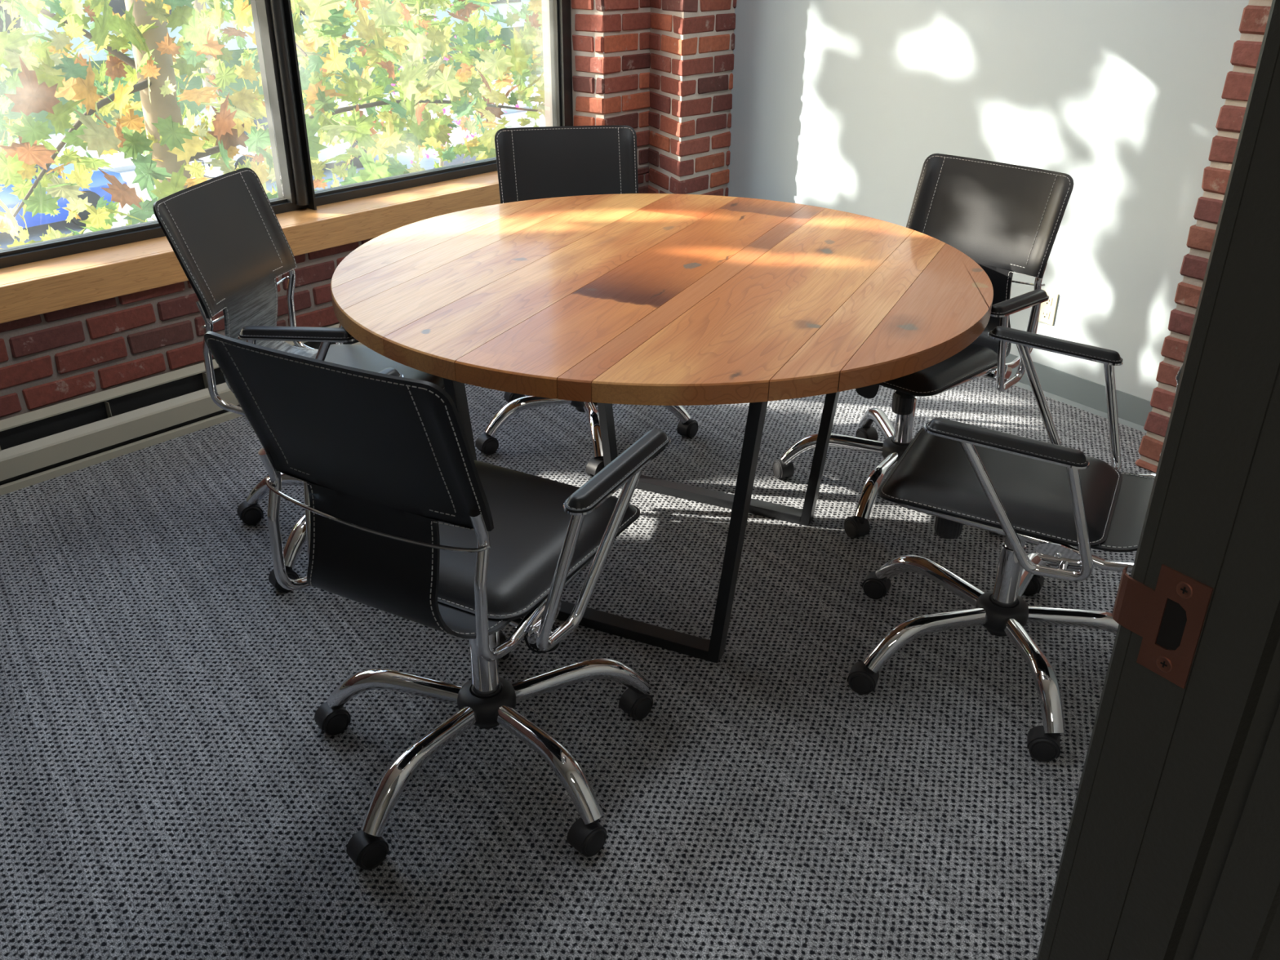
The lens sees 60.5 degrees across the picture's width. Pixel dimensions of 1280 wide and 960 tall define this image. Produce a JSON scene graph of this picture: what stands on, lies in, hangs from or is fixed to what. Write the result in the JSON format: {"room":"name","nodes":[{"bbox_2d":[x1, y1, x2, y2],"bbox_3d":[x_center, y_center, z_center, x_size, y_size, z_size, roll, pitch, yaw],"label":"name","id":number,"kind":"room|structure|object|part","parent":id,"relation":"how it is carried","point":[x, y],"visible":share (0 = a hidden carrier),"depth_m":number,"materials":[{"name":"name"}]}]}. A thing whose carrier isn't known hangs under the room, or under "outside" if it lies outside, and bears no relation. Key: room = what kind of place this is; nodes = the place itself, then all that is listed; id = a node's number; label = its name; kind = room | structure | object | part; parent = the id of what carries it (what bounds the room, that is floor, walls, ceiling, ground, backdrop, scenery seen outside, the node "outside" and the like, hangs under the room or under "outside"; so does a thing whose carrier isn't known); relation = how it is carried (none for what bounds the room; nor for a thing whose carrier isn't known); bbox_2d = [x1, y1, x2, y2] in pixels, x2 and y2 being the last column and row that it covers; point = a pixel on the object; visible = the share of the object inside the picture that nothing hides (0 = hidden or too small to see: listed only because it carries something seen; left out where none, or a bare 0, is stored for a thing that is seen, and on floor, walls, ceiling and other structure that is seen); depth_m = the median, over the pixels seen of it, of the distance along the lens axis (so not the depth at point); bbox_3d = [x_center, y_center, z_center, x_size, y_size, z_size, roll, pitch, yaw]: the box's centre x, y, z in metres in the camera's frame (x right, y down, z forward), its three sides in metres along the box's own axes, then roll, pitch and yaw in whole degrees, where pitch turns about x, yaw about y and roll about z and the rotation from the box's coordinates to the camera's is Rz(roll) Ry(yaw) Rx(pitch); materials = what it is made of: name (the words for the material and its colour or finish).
{"room":"office","nodes":[
{"label":"office","id":0,"kind":"room"},
{"bbox_2d":[0,0,651,420],"bbox_3d":[-1.979,-1.306,2.851,0.412,2.752,6.503,22,34,36],"label":"wall","id":1,"kind":"structure","parent":0,"point":[48,359],"depth_m":3.57,"materials":[{"name":"red brick"}]},
{"bbox_2d":[0,323,362,495],"bbox_3d":[-1.645,-0.184,3.462,0.067,0.199,4.810,22,34,36],"label":"baseboard heater","id":2,"kind":"object","parent":1,"relation":"attached to","point":[55,441],"visible":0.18,"depth_m":3.43,"materials":[{"name":"beige metal"}]},
{"bbox_3d":[-1.629,-0.099,3.487,0.014,0.025,4.800,22,34,36],"label":"rail","id":3,"kind":"part","parent":2,"relation":"part of","materials":[{"name":"beige metal"}]},
{"bbox_3d":[-1.661,-0.190,3.473,0.026,0.199,4.800,22,34,36],"label":"panel","id":4,"kind":"part","parent":2,"relation":"part of","materials":[{"name":"beige metal"}]},
{"bbox_2d":[0,0,573,323],"bbox_3d":[-1.204,-1.723,3.476,0.267,1.965,3.300,22,34,36],"label":"window","id":5,"kind":"structure","parent":1,"relation":"in","point":[44,277],"depth_m":3.77,"materials":[{"name":"black"}]},
{"bbox_3d":[-1.240,-0.901,3.826,0.192,0.022,3.170,22,34,36],"label":"sill","id":6,"kind":"part","parent":5,"relation":"part of","materials":[{"name":"brown wood"}]},
{"bbox_2d":[0,377,1155,959],"bbox_3d":[-0.045,0.851,1.948,8.978,0.250,8.699,0,27,0],"label":"floor","id":7,"kind":"structure","parent":0,"point":[171,788],"depth_m":2.29,"materials":[{"name":"grey carpet"}]},
{"bbox_2d":[152,167,444,592],"bbox_3d":[-0.787,-0.278,2.845,0.689,0.935,0.708,5,27,10],"label":"office chair","id":8,"kind":"object","parent":7,"relation":"on","point":[224,232],"visible":0.52,"depth_m":2.77,"materials":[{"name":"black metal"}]},
{"bbox_3d":[-0.934,-0.494,2.789,0.322,0.500,0.460,5,27,10],"label":"backrest","id":9,"kind":"part","parent":8,"relation":"part of","materials":[{"name":"black leather"}]},
{"bbox_3d":[-1.011,-0.459,2.823,0.032,0.026,0.460,5,27,10],"label":"rod","id":10,"kind":"part","parent":8,"relation":"part of","materials":[{"name":"silver metal"}]},
{"bbox_3d":[-0.766,-0.367,2.816,0.527,0.296,0.447,5,27,10],"label":"frame","id":11,"kind":"part","parent":8,"relation":"part of","materials":[{"name":"silver metal"}]},
{"bbox_3d":[-0.947,0.026,3.038,0.307,0.112,0.046,3,27,6],"label":"leg","id":12,"kind":"part","parent":8,"relation":"part of","materials":[{"name":"silver metal"}]},
{"bbox_3d":[-0.833,0.119,2.858,0.046,0.112,0.307,12,29,22],"label":"leg","id":13,"kind":"part","parent":8,"relation":"part of","materials":[{"name":"silver metal"}]},
{"bbox_3d":[-0.703,-0.280,2.846,0.452,0.053,0.438,5,27,10],"label":"seat","id":14,"kind":"part","parent":8,"relation":"part of","materials":[{"name":"black leather"}]},
{"bbox_2d":[204,331,671,870],"bbox_3d":[-0.331,0.136,2.000,0.700,0.970,0.688,14,30,25],"label":"office chair","id":15,"kind":"object","parent":7,"relation":"on","point":[402,520],"visible":1,"depth_m":1.79,"materials":[{"name":"black leather"}]},
{"bbox_3d":[-0.393,-0.011,1.771,0.460,0.500,0.322,14,30,25],"label":"backrest","id":16,"kind":"part","parent":15,"relation":"part of","materials":[{"name":"black leather"}]},
{"bbox_3d":[-0.430,0.062,1.730,0.460,0.026,0.032,14,30,25],"label":"rod","id":17,"kind":"part","parent":15,"relation":"part of","materials":[{"name":"silver metal"}]},
{"bbox_3d":[-0.498,0.438,2.237,0.307,0.112,0.046,6,28,11],"label":"leg","id":18,"kind":"part","parent":15,"relation":"part of","materials":[{"name":"silver metal"}]},
{"bbox_3d":[-0.408,0.535,2.047,0.046,0.112,0.307,16,31,27],"label":"leg","id":19,"kind":"part","parent":15,"relation":"part of","materials":[{"name":"silver metal"}]},
{"bbox_3d":[-0.311,0.032,1.962,0.447,0.296,0.527,14,30,25],"label":"frame","id":20,"kind":"part","parent":15,"relation":"part of","materials":[{"name":"silver metal"}]},
{"bbox_3d":[-0.322,0.370,2.373,0.046,0.112,0.307,-2,27,-5],"label":"leg","id":21,"kind":"part","parent":15,"relation":"part of","materials":[{"name":"silver metal"}]},
{"bbox_3d":[-0.281,0.087,2.054,0.438,0.053,0.452,14,30,25],"label":"seat","id":22,"kind":"part","parent":15,"relation":"part of","materials":[{"name":"black leather"}]},
{"bbox_3d":[-0.176,0.528,2.065,0.046,0.112,0.307,-21,34,-36],"label":"leg","id":23,"kind":"part","parent":15,"relation":"part of","materials":[{"name":"silver metal"}]},
{"bbox_3d":[-0.123,0.425,2.267,0.307,0.112,0.046,-11,29,-20],"label":"leg","id":24,"kind":"part","parent":15,"relation":"part of","materials":[{"name":"silver metal"}]},
{"bbox_2d":[475,124,697,476],"bbox_3d":[-0.179,-0.570,3.438,0.733,0.926,0.730,-5,27,-10],"label":"office chair","id":25,"kind":"object","parent":7,"relation":"on","point":[538,162],"visible":0.23,"depth_m":3.55,"materials":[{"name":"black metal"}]},
{"bbox_3d":[-0.356,-0.217,3.526,0.307,0.112,0.046,-14,30,-26],"label":"leg","id":26,"kind":"part","parent":25,"relation":"part of","materials":[{"name":"silver metal"}]},
{"bbox_3d":[-0.215,-0.851,3.520,0.460,0.500,0.322,-5,27,-10],"label":"backrest","id":27,"kind":"part","parent":25,"relation":"part of","materials":[{"name":"black leather"}]},
{"bbox_3d":[-0.146,-0.171,3.438,0.046,0.112,0.307,-5,27,-10],"label":"leg","id":28,"kind":"part","parent":25,"relation":"part of","materials":[{"name":"silver metal"}]},
{"bbox_3d":[0.013,-0.247,3.590,0.307,0.112,0.046,4,27,6],"label":"leg","id":29,"kind":"part","parent":25,"relation":"part of","materials":[{"name":"silver metal"}]},
{"bbox_2d":[330,193,993,662],"bbox_3d":[0.051,-0.220,2.964,1.633,0.741,1.633,12,29,22],"label":"round table","id":30,"kind":"object","parent":7,"relation":"on","point":[606,300],"visible":0.96,"depth_m":2.55,"materials":[{"name":"brown wood"}]},
{"bbox_3d":[-0.100,0.040,2.498,0.782,0.698,0.045,12,29,22],"label":"leg frame","id":31,"kind":"part","parent":30,"relation":"part of","materials":[{"name":"black metal"}]},
{"bbox_3d":[0.198,-0.251,3.073,0.782,0.698,0.045,12,29,22],"label":"leg frame","id":32,"kind":"part","parent":30,"relation":"part of","materials":[{"name":"black metal"}]},
{"bbox_2d":[772,153,1073,538],"bbox_3d":[0.795,-0.372,3.075,0.711,0.916,0.700,25,36,39],"label":"office chair","id":33,"kind":"object","parent":7,"relation":"on","point":[1006,218],"visible":0.5,"depth_m":3.10,"materials":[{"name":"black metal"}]},
{"bbox_3d":[0.578,-0.087,3.284,0.307,0.112,0.046,6,27,10],"label":"leg","id":34,"kind":"part","parent":33,"relation":"part of","materials":[{"name":"silver metal"}]},
{"bbox_3d":[0.749,-0.158,3.425,0.046,0.112,0.307,-3,27,-6],"label":"leg","id":35,"kind":"part","parent":33,"relation":"part of","materials":[{"name":"silver metal"}]},
{"bbox_3d":[0.675,0.009,3.096,0.046,0.112,0.307,15,30,26],"label":"leg","id":36,"kind":"part","parent":33,"relation":"part of","materials":[{"name":"silver metal"}]},
{"bbox_3d":[0.724,-0.214,3.017,0.058,0.055,0.058,25,36,39],"label":"tension knob","id":37,"kind":"part","parent":33,"relation":"part of","materials":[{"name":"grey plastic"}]},
{"bbox_3d":[0.742,-0.359,3.065,0.438,0.053,0.452,25,36,39],"label":"seat","id":38,"kind":"part","parent":33,"relation":"part of","materials":[{"name":"black leather"}]},
{"bbox_3d":[0.788,-0.461,3.065,0.447,0.296,0.527,25,36,39],"label":"frame","id":39,"kind":"part","parent":33,"relation":"part of","materials":[{"name":"silver metal"}]},
{"bbox_3d":[0.910,-0.626,3.117,0.460,0.500,0.322,25,36,39],"label":"backrest","id":40,"kind":"part","parent":33,"relation":"part of","materials":[{"name":"black leather"}]},
{"bbox_3d":[0.965,-0.609,3.188,0.460,0.026,0.032,25,36,39],"label":"rod","id":41,"kind":"part","parent":33,"relation":"part of","materials":[{"name":"silver metal"}]},
{"bbox_2d":[846,325,1182,761],"bbox_3d":[0.832,-0.009,2.347,0.708,0.932,0.687,13,30,24],"label":"office chair","id":42,"kind":"object","parent":7,"relation":"on","point":[1052,496],"visible":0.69,"depth_m":2.29,"materials":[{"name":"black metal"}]},
{"bbox_3d":[0.635,0.348,2.430,0.307,0.112,0.046,-10,29,-19],"label":"leg","id":43,"kind":"part","parent":42,"relation":"part of","materials":[{"name":"silver metal"}]},
{"bbox_3d":[0.695,0.247,2.630,0.046,0.112,0.307,-20,33,-34],"label":"leg","id":44,"kind":"part","parent":42,"relation":"part of","materials":[{"name":"silver metal"}]},
{"bbox_3d":[0.672,0.091,2.382,0.058,0.055,0.058,13,30,24],"label":"tension knob","id":45,"kind":"part","parent":42,"relation":"part of","materials":[{"name":"grey plastic"}]},
{"bbox_3d":[0.781,-0.012,2.350,0.452,0.053,0.438,13,30,24],"label":"seat","id":46,"kind":"part","parent":42,"relation":"part of","materials":[{"name":"black leather"}]},
{"bbox_3d":[0.928,0.243,2.642,0.046,0.112,0.307,17,31,29],"label":"leg","id":47,"kind":"part","parent":42,"relation":"part of","materials":[{"name":"silver metal"}]},
{"bbox_3d":[0.830,0.407,2.317,0.046,0.112,0.307,-1,27,-3],"label":"leg","id":48,"kind":"part","parent":42,"relation":"part of","materials":[{"name":"silver metal"}]},
{"bbox_3d":[0.839,-0.079,2.282,0.527,0.296,0.447,13,30,24],"label":"frame","id":49,"kind":"part","parent":42,"relation":"part of","materials":[{"name":"silver metal"}]},
{"bbox_3d":[1.011,0.342,2.448,0.307,0.112,0.046,7,28,13],"label":"leg","id":50,"kind":"part","parent":42,"relation":"part of","materials":[{"name":"silver metal"}]},
{"bbox_3d":[0.993,-0.153,2.157,0.322,0.500,0.460,13,30,24],"label":"backrest","id":51,"kind":"part","parent":42,"relation":"part of","materials":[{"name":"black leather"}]},
{"bbox_2d":[648,0,736,195],"bbox_3d":[0.172,-2.195,4.632,0.402,2.753,0.436,22,34,36],"label":"column","id":52,"kind":"structure","parent":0,"point":[691,42],"depth_m":4.74,"materials":[{"name":"red brick"}]},
{"bbox_2d":[727,0,1248,400],"bbox_3d":[2.398,-1.028,2.370,0.150,2.750,6.650,-18,33,-32],"label":"wall","id":53,"kind":"structure","parent":0,"point":[842,105],"depth_m":3.75,"materials":[{"name":"grey paint"}]},
{"bbox_2d":[1038,289,1058,324],"bbox_3d":[1.435,-0.609,3.867,0.008,0.114,0.070,-19,33,-33],"label":"wall outlet","id":54,"kind":"object","parent":53,"relation":"attached to","point":[1047,311],"visible":0.74,"depth_m":3.86,"materials":[{"name":"beige plastic"}]},
{"bbox_2d":[1040,309,1049,319],"bbox_3d":[1.433,-0.586,3.877,0.002,0.028,0.032,-18,33,-32],"label":"socket","id":55,"kind":"object","parent":54,"relation":"attached to","point":[1045,313],"depth_m":3.88,"materials":[{"name":"white plastic"}]},
{"bbox_2d":[1043,297,1052,305],"bbox_3d":[1.433,-0.630,3.854,0.002,0.028,0.032,-18,33,-32],"label":"socket","id":56,"kind":"object","parent":54,"relation":"attached to","point":[1049,302],"depth_m":3.85,"materials":[{"name":"white plastic"}]},
{"bbox_2d":[991,353,1152,432],"bbox_3d":[1.130,-0.558,4.341,0.014,0.106,2.430,-18,33,-32],"label":"baseboard","id":57,"kind":"structure","parent":53,"relation":"attached to","point":[1082,393],"depth_m":3.84,"materials":[{"name":"grey rubber"}]},
{"bbox_2d":[1135,0,1272,472],"bbox_3d":[1.868,-1.200,2.700,0.308,2.752,0.608,-19,33,-33],"label":"wall pier","id":58,"kind":"object","parent":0,"point":[1246,51],"visible":0.21,"depth_m":3.08,"materials":[{"name":"red brick"}]},
{"bbox_3d":[-0.071,0.035,0.243,5.097,2.750,3.483,0,27,0],"label":"wall","id":59,"kind":"structure","parent":0,"visible":0},
{"bbox_2d":[1035,0,1279,959],"bbox_3d":[0.393,0.176,0.690,0.132,2.100,0.177,-17,32,-30],"label":"door frame","id":60,"kind":"structure","parent":59,"relation":"in","point":[1171,850],"depth_m":0.64,"materials":[{"name":"grey wood"}]},
{"bbox_3d":[0.308,0.081,0.658,0.010,0.070,0.059,-11,29,-21],"label":"strike plate","id":61,"kind":"part","parent":60,"relation":"part of","materials":[{"name":"orange metal"}]},
{"label":"outside","id":62,"kind":"structure","parent":0,"visible":0},
{"bbox_2d":[0,26,543,140],"bbox_3d":[-33.465,-9.166,28.288,102.244,0.250,110.807,0,27,0],"label":"lawn","id":63,"kind":"structure","parent":62,"point":[195,82],"depth_m":35.58,"materials":[{"name":"green plant"}]},
{"bbox_2d":[0,0,529,68],"bbox_3d":[-30.473,-15.064,29.834,2.101,9.000,110.000,22,34,36],"label":"building","id":64,"kind":"structure","parent":63,"relation":"on","point":[117,6],"depth_m":42.88,"materials":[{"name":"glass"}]},
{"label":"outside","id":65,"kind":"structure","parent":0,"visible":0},
{"bbox_2d":[0,110,545,248],"bbox_3d":[-13.556,-1.089,12.776,12.000,0.200,120.000,22,34,36],"label":"road","id":66,"kind":"structure","parent":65,"point":[34,232],"depth_m":23.71,"materials":[{"name":"grey asphalt"}]},
{"bbox_2d":[0,163,127,232],"bbox_3d":[-11.073,-4.810,18.297,1.840,1.455,4.400,19,33,33],"label":"parked car","id":67,"kind":"object","parent":66,"relation":"on","point":[11,201],"visible":0.19,"depth_m":18.69,"materials":[{"name":"blue paint"}]},
{"bbox_2d":[83,197,156,233],"bbox_3d":[-5.746,-3.198,15.211,1.840,1.455,4.400,22,34,36],"label":"parked car","id":68,"kind":"object","parent":66,"relation":"on","point":[122,221],"visible":0.02,"depth_m":14.17,"materials":[{"name":"white paint"}]},
{"bbox_2d":[189,99,382,177],"bbox_3d":[-7.601,-7.270,23.181,1.840,1.455,4.400,22,34,36],"label":"parked car","id":69,"kind":"object","parent":66,"relation":"on","point":[331,151],"visible":0.18,"depth_m":22.12,"materials":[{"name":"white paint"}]},
{"bbox_2d":[432,142,477,168],"bbox_3d":[-1.862,-5.250,19.299,1.840,1.455,4.400,22,34,36],"label":"parked car","id":70,"kind":"object","parent":66,"relation":"on","point":[460,160],"visible":0.02,"depth_m":18.28,"materials":[{"name":"grey paint"}]},
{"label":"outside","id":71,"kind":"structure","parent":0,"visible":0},
{"bbox_2d":[0,74,544,172],"bbox_3d":[-12.429,-0.678,11.874,25.000,0.300,120.001,22,34,36],"label":"sidewalk","id":72,"kind":"structure","parent":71,"point":[118,163],"depth_m":26.35,"materials":[{"name":"concrete"}]},
{"bbox_2d":[191,0,219,102],"bbox_3d":[-10.614,-11.409,25.150,6.240,7.014,6.184,0,27,0],"label":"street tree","id":73,"kind":"object","parent":72,"relation":"on","point":[197,5],"visible":0.1,"depth_m":25.97,"materials":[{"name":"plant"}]},
{"bbox_2d":[0,0,545,248],"bbox_3d":[-1.616,-3.863,6.829,4.157,10.302,8.699,24,35,38],"label":"maple tree","id":74,"kind":"object","parent":72,"relation":"on","point":[169,145],"visible":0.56,"depth_m":5.99,"materials":[{"name":"green plant"}]},
{"bbox_2d":[359,4,519,166],"bbox_3d":[-2.393,-3.797,13.320,1.955,4.283,1.630,0,27,0],"label":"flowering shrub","id":75,"kind":"object","parent":72,"relation":"on","point":[442,163],"visible":0.14,"depth_m":13.19,"materials":[{"name":"green leaves"},{"name":"pink flower petals"},{"name":"brown bark"}]}
]}

